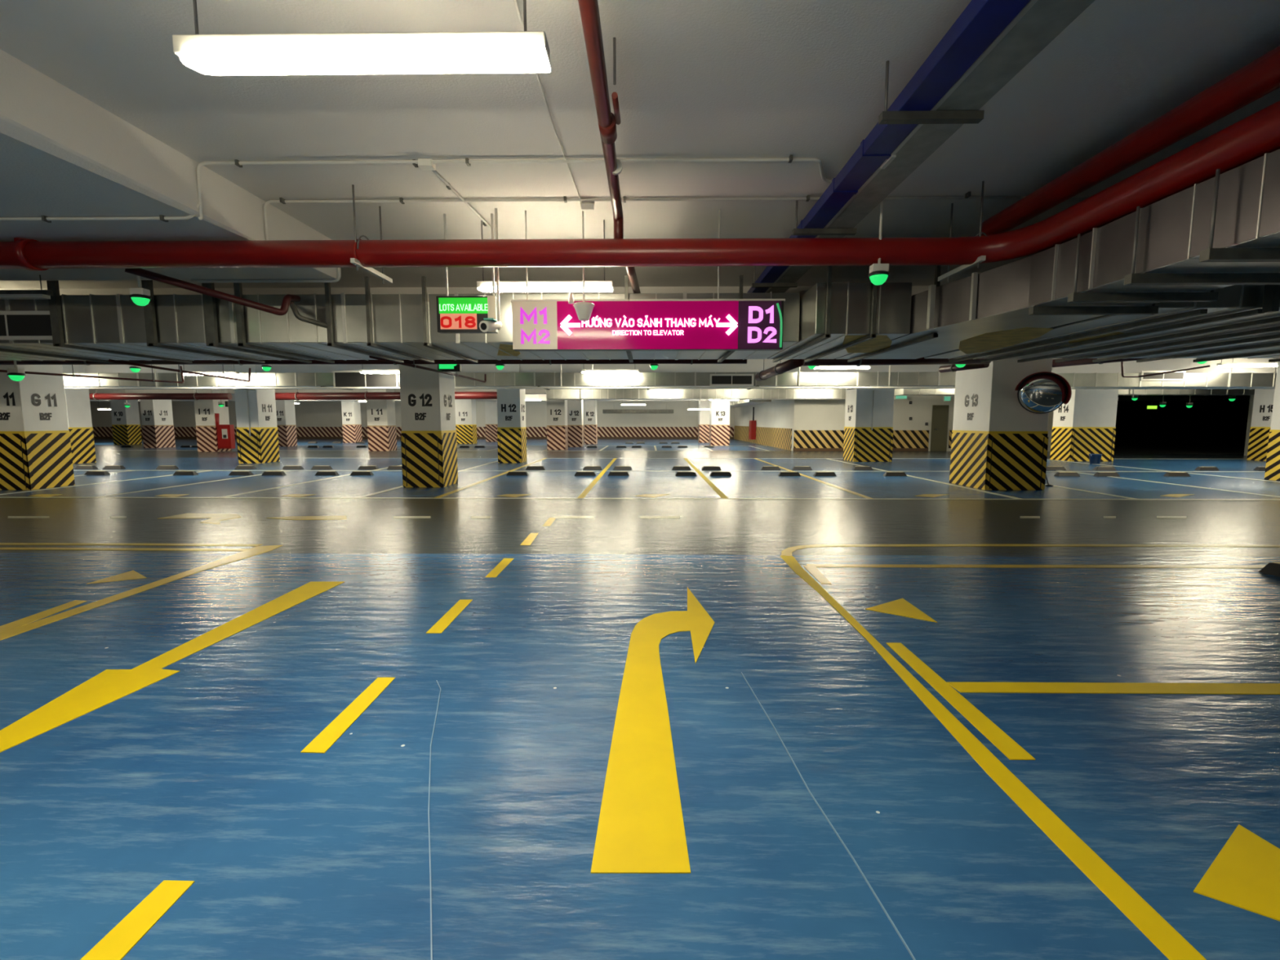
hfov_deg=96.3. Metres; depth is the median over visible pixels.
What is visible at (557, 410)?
column
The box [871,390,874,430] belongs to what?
conduit
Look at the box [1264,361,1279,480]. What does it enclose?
column
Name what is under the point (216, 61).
diffuser
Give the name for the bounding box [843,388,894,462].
column
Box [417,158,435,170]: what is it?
junction box
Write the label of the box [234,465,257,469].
wheel stop
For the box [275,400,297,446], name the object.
column
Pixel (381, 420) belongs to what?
column
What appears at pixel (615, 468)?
wheel stop
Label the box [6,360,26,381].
lamp
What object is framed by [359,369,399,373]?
lamp
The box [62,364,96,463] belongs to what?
column
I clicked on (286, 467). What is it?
wheel stop
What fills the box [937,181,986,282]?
hanger
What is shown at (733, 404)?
air duct
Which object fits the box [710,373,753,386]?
grille
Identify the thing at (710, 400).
lamp
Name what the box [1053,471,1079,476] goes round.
wheel stop
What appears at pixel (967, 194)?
conduit
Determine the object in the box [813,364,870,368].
lamp
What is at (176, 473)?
wheel stop
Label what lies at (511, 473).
wheel stop
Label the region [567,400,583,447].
column
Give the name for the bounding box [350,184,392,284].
hanger
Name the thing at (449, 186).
conduit
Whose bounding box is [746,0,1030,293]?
cable tray
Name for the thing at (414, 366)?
pipe
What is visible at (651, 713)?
floor
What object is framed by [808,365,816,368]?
lamp
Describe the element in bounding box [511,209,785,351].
sign
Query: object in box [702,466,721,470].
wheel stop
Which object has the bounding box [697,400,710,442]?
column
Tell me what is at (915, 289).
beam
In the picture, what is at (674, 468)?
wheel stop
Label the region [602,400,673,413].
air duct
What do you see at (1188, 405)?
lamp
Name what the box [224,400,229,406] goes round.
exit sign
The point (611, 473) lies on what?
wheel stop
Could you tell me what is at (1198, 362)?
lamp
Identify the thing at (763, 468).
wheel stop
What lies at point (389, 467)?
wheel stop
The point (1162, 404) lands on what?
lamp
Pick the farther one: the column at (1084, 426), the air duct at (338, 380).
the column at (1084, 426)
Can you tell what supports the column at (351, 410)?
on the floor
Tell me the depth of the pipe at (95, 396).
24.94 m
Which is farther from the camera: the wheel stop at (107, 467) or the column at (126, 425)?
the column at (126, 425)
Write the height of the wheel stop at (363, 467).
0.104 m
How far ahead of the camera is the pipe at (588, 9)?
3.43 m
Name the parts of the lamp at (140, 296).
stem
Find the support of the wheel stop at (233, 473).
on the floor
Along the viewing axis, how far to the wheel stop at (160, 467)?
16.79 m
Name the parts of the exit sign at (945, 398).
lit panel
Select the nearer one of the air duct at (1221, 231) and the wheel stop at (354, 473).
the air duct at (1221, 231)
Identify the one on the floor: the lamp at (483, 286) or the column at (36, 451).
the column at (36, 451)
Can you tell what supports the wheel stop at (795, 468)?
on the floor
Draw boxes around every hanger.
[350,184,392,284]
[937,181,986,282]
[1231,358,1276,373]
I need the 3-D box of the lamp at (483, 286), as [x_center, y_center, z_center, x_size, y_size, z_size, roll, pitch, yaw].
[-1.054,-2.477,6.346,1.500,0.765,0.144,0,6,1]
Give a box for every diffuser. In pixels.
[0,293,50,299]
[179,47,551,75]
[182,373,239,375]
[360,372,399,373]
[477,286,613,292]
[581,372,638,373]
[813,367,870,368]
[1217,364,1277,367]
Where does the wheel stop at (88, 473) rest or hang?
on the floor
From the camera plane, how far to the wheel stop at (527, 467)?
16.64 m
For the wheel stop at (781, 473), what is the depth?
14.71 m
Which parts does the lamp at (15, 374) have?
stem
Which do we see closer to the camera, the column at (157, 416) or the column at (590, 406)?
the column at (157, 416)
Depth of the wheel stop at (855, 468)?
16.51 m
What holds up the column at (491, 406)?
on the floor
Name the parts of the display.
hanging rod, red panel, green panel, blank panel, hanging rod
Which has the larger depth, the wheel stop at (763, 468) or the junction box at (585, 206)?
the wheel stop at (763, 468)
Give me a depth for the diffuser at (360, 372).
15.13 m
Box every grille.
[0,311,52,340]
[333,370,398,386]
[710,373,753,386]
[1140,370,1185,380]
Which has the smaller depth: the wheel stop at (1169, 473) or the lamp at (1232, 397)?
the wheel stop at (1169, 473)
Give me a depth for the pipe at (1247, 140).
5.38 m
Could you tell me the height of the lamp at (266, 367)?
0.940 m
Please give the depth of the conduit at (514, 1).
4.01 m
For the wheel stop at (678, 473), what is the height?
0.104 m
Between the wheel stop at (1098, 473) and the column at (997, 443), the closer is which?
the column at (997, 443)
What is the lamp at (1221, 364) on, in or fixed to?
hanging from the ceiling at (695, 78)
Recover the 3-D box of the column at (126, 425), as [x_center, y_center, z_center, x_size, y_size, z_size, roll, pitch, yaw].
[-31.175,-3.961,34.732,0.905,3.600,0.912,0,6,1]
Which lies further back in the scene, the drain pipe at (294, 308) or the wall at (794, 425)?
the wall at (794, 425)
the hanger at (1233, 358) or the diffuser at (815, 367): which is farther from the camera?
the hanger at (1233, 358)
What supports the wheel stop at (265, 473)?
on the floor
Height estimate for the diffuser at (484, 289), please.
0.035 m
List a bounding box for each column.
[0,364,75,489]
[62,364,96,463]
[110,400,142,444]
[139,400,175,448]
[193,389,231,451]
[232,364,279,463]
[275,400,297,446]
[341,400,362,443]
[365,389,396,450]
[399,364,457,487]
[454,399,476,444]
[484,400,497,441]
[496,364,526,462]
[546,399,568,449]
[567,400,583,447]
[584,400,597,444]
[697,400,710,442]
[709,400,729,445]
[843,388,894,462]
[949,358,1052,489]
[1049,389,1118,461]
[1246,388,1275,461]
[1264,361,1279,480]
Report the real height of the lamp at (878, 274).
0.922 m
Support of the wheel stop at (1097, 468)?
on the floor
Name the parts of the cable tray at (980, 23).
rod, rod, joint plate, joint plate, rod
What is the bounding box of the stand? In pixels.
[1044,474,1053,486]
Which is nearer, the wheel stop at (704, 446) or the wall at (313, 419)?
the wheel stop at (704, 446)
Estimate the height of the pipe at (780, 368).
1.219 m
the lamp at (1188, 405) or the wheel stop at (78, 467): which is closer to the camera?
the wheel stop at (78, 467)
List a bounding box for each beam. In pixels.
[0,48,337,280]
[0,285,928,296]
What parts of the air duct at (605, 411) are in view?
casing, panel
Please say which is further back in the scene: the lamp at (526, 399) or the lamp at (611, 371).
the lamp at (526, 399)
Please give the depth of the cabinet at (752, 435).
36.31 m
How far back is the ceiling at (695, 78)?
3.99 m
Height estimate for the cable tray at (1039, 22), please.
0.115 m
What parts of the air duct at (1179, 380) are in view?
panel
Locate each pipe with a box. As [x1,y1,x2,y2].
[0,100,1279,271]
[0,359,746,365]
[0,364,184,383]
[88,388,232,399]
[108,359,251,382]
[275,389,497,400]
[289,301,334,329]
[368,355,486,382]
[577,0,623,239]
[755,359,802,381]
[801,357,991,366]
[938,364,989,373]
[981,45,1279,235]
[1052,358,1144,367]
[1120,361,1209,377]
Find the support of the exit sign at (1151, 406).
hanging from the wall at (794, 425)
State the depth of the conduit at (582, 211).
5.80 m
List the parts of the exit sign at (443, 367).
lit panel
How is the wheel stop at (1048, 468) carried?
on the floor
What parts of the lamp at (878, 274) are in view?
stem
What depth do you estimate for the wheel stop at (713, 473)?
14.73 m
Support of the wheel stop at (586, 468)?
on the floor
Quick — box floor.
[0,438,1279,959]
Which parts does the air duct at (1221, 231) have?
panel, hanger rod, hanger rod, hanger rod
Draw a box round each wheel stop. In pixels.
[74,465,97,469]
[84,471,110,475]
[102,465,125,469]
[155,465,178,469]
[173,471,199,475]
[228,471,253,475]
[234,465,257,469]
[262,471,286,475]
[281,465,304,469]
[311,465,333,469]
[315,471,339,475]
[349,471,373,475]
[357,465,379,469]
[386,466,402,469]
[506,471,528,475]
[525,466,545,469]
[573,471,596,475]
[582,466,602,470]
[607,471,629,475]
[613,466,632,470]
[671,466,691,470]
[675,471,697,475]
[677,445,688,448]
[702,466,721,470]
[703,445,714,448]
[709,471,732,475]
[760,466,780,470]
[777,471,800,475]
[791,466,812,470]
[813,471,836,475]
[852,466,873,470]
[882,471,906,475]
[1046,466,1066,470]
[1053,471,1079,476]
[1092,466,1115,470]
[1093,471,1119,476]
[1163,471,1191,476]
[1194,466,1218,470]
[1253,466,1265,471]
[1257,561,1279,577]
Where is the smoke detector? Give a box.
[568,266,594,320]
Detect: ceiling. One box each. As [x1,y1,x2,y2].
[0,0,1279,288]
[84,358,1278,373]
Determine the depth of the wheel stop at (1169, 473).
14.57 m
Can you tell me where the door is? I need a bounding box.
[930,404,948,451]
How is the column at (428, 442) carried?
on the floor
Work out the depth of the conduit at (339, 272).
7.10 m
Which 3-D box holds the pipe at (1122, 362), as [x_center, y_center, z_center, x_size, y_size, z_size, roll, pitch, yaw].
[10.444,-2.723,11.425,1.347,1.311,0.356,4,7,32]
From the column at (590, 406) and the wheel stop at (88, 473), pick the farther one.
the column at (590, 406)
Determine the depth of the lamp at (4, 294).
6.87 m
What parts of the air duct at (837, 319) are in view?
hanger rail, panel, casing, hanger rail, hanger rail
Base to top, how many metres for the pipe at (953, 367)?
1.206 m
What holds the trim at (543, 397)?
attached to the wall at (794, 425)
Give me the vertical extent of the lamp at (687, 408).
1.502 m
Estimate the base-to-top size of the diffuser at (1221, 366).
0.035 m
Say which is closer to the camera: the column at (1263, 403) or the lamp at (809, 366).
the lamp at (809, 366)
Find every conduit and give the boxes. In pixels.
[0,202,200,222]
[190,267,341,283]
[195,155,831,220]
[246,389,250,436]
[263,191,1091,239]
[431,169,494,239]
[513,0,582,202]
[582,211,584,239]
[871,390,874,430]
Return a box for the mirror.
[1014,371,1071,413]
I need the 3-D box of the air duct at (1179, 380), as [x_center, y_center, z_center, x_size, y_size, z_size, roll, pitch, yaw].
[15.014,-2.844,16.367,7.253,0.446,1.264,0,6,1]
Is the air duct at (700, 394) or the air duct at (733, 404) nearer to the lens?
the air duct at (700, 394)
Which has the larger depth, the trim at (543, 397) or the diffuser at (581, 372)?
the trim at (543, 397)
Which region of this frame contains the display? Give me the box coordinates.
[435,213,497,333]
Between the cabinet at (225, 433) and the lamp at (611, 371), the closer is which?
the lamp at (611, 371)
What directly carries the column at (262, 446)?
on the floor
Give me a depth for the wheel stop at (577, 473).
14.78 m
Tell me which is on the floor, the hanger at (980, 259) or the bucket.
the bucket
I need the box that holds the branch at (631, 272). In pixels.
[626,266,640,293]
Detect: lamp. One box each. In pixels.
[0,274,53,299]
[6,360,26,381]
[97,401,111,409]
[124,389,130,407]
[128,275,151,306]
[128,364,141,372]
[172,0,551,75]
[182,364,239,375]
[217,389,224,407]
[261,364,271,371]
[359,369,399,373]
[476,219,613,292]
[495,364,504,369]
[525,394,541,400]
[581,368,638,373]
[621,403,645,404]
[649,364,658,369]
[687,408,710,409]
[710,400,738,400]
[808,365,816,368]
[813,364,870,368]
[868,200,889,284]
[955,364,965,367]
[1131,395,1137,400]
[1159,395,1166,407]
[1185,395,1193,408]
[1195,358,1207,364]
[1217,358,1277,367]
[1228,395,1235,400]
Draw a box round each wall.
[89,400,734,439]
[733,395,1253,455]
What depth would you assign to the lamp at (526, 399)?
35.22 m
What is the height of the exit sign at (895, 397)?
1.190 m
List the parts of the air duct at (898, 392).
panel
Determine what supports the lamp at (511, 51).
hanging from the ceiling at (695, 78)
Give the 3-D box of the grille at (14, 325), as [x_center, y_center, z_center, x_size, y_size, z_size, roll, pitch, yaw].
[-8.073,-1.973,7.319,1.232,0.362,0.032,0,6,1]
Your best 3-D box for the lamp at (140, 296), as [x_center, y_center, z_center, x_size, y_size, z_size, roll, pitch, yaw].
[-5.580,-2.403,6.367,0.184,0.917,0.184,0,6,1]
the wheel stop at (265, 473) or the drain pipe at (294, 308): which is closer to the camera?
the drain pipe at (294, 308)
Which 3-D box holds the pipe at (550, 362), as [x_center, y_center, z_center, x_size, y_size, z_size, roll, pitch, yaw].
[-5.207,-2.696,10.473,14.294,1.172,0.123,0,6,1]
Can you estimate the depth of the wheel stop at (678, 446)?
30.45 m
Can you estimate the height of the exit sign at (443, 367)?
0.344 m
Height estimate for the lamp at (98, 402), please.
1.493 m
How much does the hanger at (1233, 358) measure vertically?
0.790 m
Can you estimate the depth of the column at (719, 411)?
32.93 m
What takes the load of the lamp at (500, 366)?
hanging from the ceiling at (695, 78)
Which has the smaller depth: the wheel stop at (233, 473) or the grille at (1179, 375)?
the wheel stop at (233, 473)
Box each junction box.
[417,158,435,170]
[579,201,595,211]
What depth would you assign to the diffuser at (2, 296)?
6.87 m
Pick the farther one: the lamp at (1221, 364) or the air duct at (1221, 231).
the lamp at (1221, 364)
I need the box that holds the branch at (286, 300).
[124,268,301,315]
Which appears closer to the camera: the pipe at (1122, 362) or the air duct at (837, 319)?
the air duct at (837, 319)
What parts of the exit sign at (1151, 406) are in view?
lit panel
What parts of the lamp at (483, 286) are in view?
hanging rod, hanging rod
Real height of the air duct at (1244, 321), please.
1.260 m
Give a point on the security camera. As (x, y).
(489, 324)
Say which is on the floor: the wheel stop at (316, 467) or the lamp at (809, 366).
the wheel stop at (316, 467)
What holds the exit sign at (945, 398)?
hanging from the ceiling at (695, 78)
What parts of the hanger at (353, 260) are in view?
rod, rod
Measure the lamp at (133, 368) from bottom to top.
0.969 m
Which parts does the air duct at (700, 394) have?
panel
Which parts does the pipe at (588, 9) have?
rod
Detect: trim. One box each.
[88,388,546,394]
[89,394,1249,400]
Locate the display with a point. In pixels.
(455, 314)
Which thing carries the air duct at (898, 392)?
hanging from the ceiling at (695, 78)
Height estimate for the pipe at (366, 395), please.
1.304 m
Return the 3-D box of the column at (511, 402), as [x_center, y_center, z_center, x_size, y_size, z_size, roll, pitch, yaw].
[-4.377,-2.406,19.562,0.799,3.600,0.876,0,6,1]
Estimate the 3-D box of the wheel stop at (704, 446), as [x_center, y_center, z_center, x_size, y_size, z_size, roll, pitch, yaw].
[3.659,-1.770,30.496,0.565,0.104,0.166,0,6,1]
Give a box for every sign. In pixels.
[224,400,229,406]
[437,364,461,371]
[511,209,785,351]
[894,395,907,399]
[942,395,951,401]
[1145,395,1157,409]
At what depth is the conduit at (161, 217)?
4.91 m
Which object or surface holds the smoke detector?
hanging from the ceiling at (695, 78)
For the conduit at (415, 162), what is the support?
attached to the ceiling at (695, 78)
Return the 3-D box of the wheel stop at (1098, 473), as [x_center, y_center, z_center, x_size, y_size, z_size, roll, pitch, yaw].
[11.930,-0.147,14.659,0.565,0.104,0.166,0,6,1]
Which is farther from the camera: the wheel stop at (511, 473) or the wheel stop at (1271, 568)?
the wheel stop at (511, 473)
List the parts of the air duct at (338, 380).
hanger rod, hanger rail, casing, hanger rail, panel, hanger rod, hanger rod, hanger rod, hanger rod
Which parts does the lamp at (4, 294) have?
hanging rod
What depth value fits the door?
26.85 m
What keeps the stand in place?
on the floor
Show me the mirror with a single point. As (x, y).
(1044, 392)
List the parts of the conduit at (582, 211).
stem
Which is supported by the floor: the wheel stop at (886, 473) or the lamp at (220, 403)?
the wheel stop at (886, 473)
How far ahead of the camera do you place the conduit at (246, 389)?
18.96 m
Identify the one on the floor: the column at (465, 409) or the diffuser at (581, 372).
the column at (465, 409)
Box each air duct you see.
[0,275,799,363]
[62,364,955,390]
[546,388,845,400]
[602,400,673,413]
[729,400,771,408]
[767,265,941,362]
[835,148,1279,359]
[893,388,1254,397]
[924,284,1279,362]
[1055,370,1276,389]
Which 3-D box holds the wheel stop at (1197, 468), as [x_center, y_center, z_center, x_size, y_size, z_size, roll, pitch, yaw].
[16.258,-0.329,16.436,0.565,0.104,0.166,0,6,1]
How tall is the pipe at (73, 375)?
1.297 m
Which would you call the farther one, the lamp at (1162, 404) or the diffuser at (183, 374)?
the lamp at (1162, 404)
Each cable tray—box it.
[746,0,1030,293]
[764,0,1094,293]
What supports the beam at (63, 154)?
attached to the ceiling at (695, 78)
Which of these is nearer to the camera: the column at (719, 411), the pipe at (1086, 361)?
the pipe at (1086, 361)
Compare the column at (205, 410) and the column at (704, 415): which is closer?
the column at (205, 410)
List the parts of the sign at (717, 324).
hanging rod, beige panel, magenta panel, rail, hanging rod, plum panel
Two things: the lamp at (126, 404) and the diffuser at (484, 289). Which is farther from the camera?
the lamp at (126, 404)
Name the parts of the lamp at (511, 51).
hanging rod, hanging rod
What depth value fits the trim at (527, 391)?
28.15 m
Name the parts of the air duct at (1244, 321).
hanger rail, panel, hanger rail, hanger rail, hanger rail, hanger rail, hanger rail, hanger rail, hanger rail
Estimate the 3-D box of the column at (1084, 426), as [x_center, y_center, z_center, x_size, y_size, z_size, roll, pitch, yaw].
[15.856,-2.496,20.440,1.514,3.600,1.026,0,6,1]
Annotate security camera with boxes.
[479,208,502,332]
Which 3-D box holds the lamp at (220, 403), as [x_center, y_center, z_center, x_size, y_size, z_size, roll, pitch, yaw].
[-18.736,-4.043,25.585,0.230,1.572,0.230,0,6,1]
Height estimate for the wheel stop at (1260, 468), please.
0.104 m
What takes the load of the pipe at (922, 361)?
hanging from the ceiling at (695, 78)
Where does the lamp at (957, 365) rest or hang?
hanging from the ceiling at (695, 78)
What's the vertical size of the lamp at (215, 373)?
0.992 m
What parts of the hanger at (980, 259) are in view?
rod, rod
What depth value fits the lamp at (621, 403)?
35.16 m
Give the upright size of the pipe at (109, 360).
1.284 m
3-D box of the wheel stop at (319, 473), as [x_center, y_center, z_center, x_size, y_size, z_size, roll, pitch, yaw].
[-8.155,-0.175,14.938,0.565,0.104,0.166,0,6,1]
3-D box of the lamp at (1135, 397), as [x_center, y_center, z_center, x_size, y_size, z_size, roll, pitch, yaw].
[21.967,-3.809,25.440,0.239,0.566,0.239,0,6,1]
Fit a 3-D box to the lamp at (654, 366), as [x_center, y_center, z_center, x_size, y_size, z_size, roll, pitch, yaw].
[0.351,-3.219,14.343,0.230,0.919,0.230,0,6,1]
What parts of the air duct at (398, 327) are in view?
hanger rail, hanger rail, hanger rail, hanger rail, hanger rail, hanger rail, panel, casing, hanger rail, hanger rail, hanger rail, hanger rail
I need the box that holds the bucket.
[1088,453,1102,464]
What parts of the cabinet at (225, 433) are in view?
door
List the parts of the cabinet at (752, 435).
door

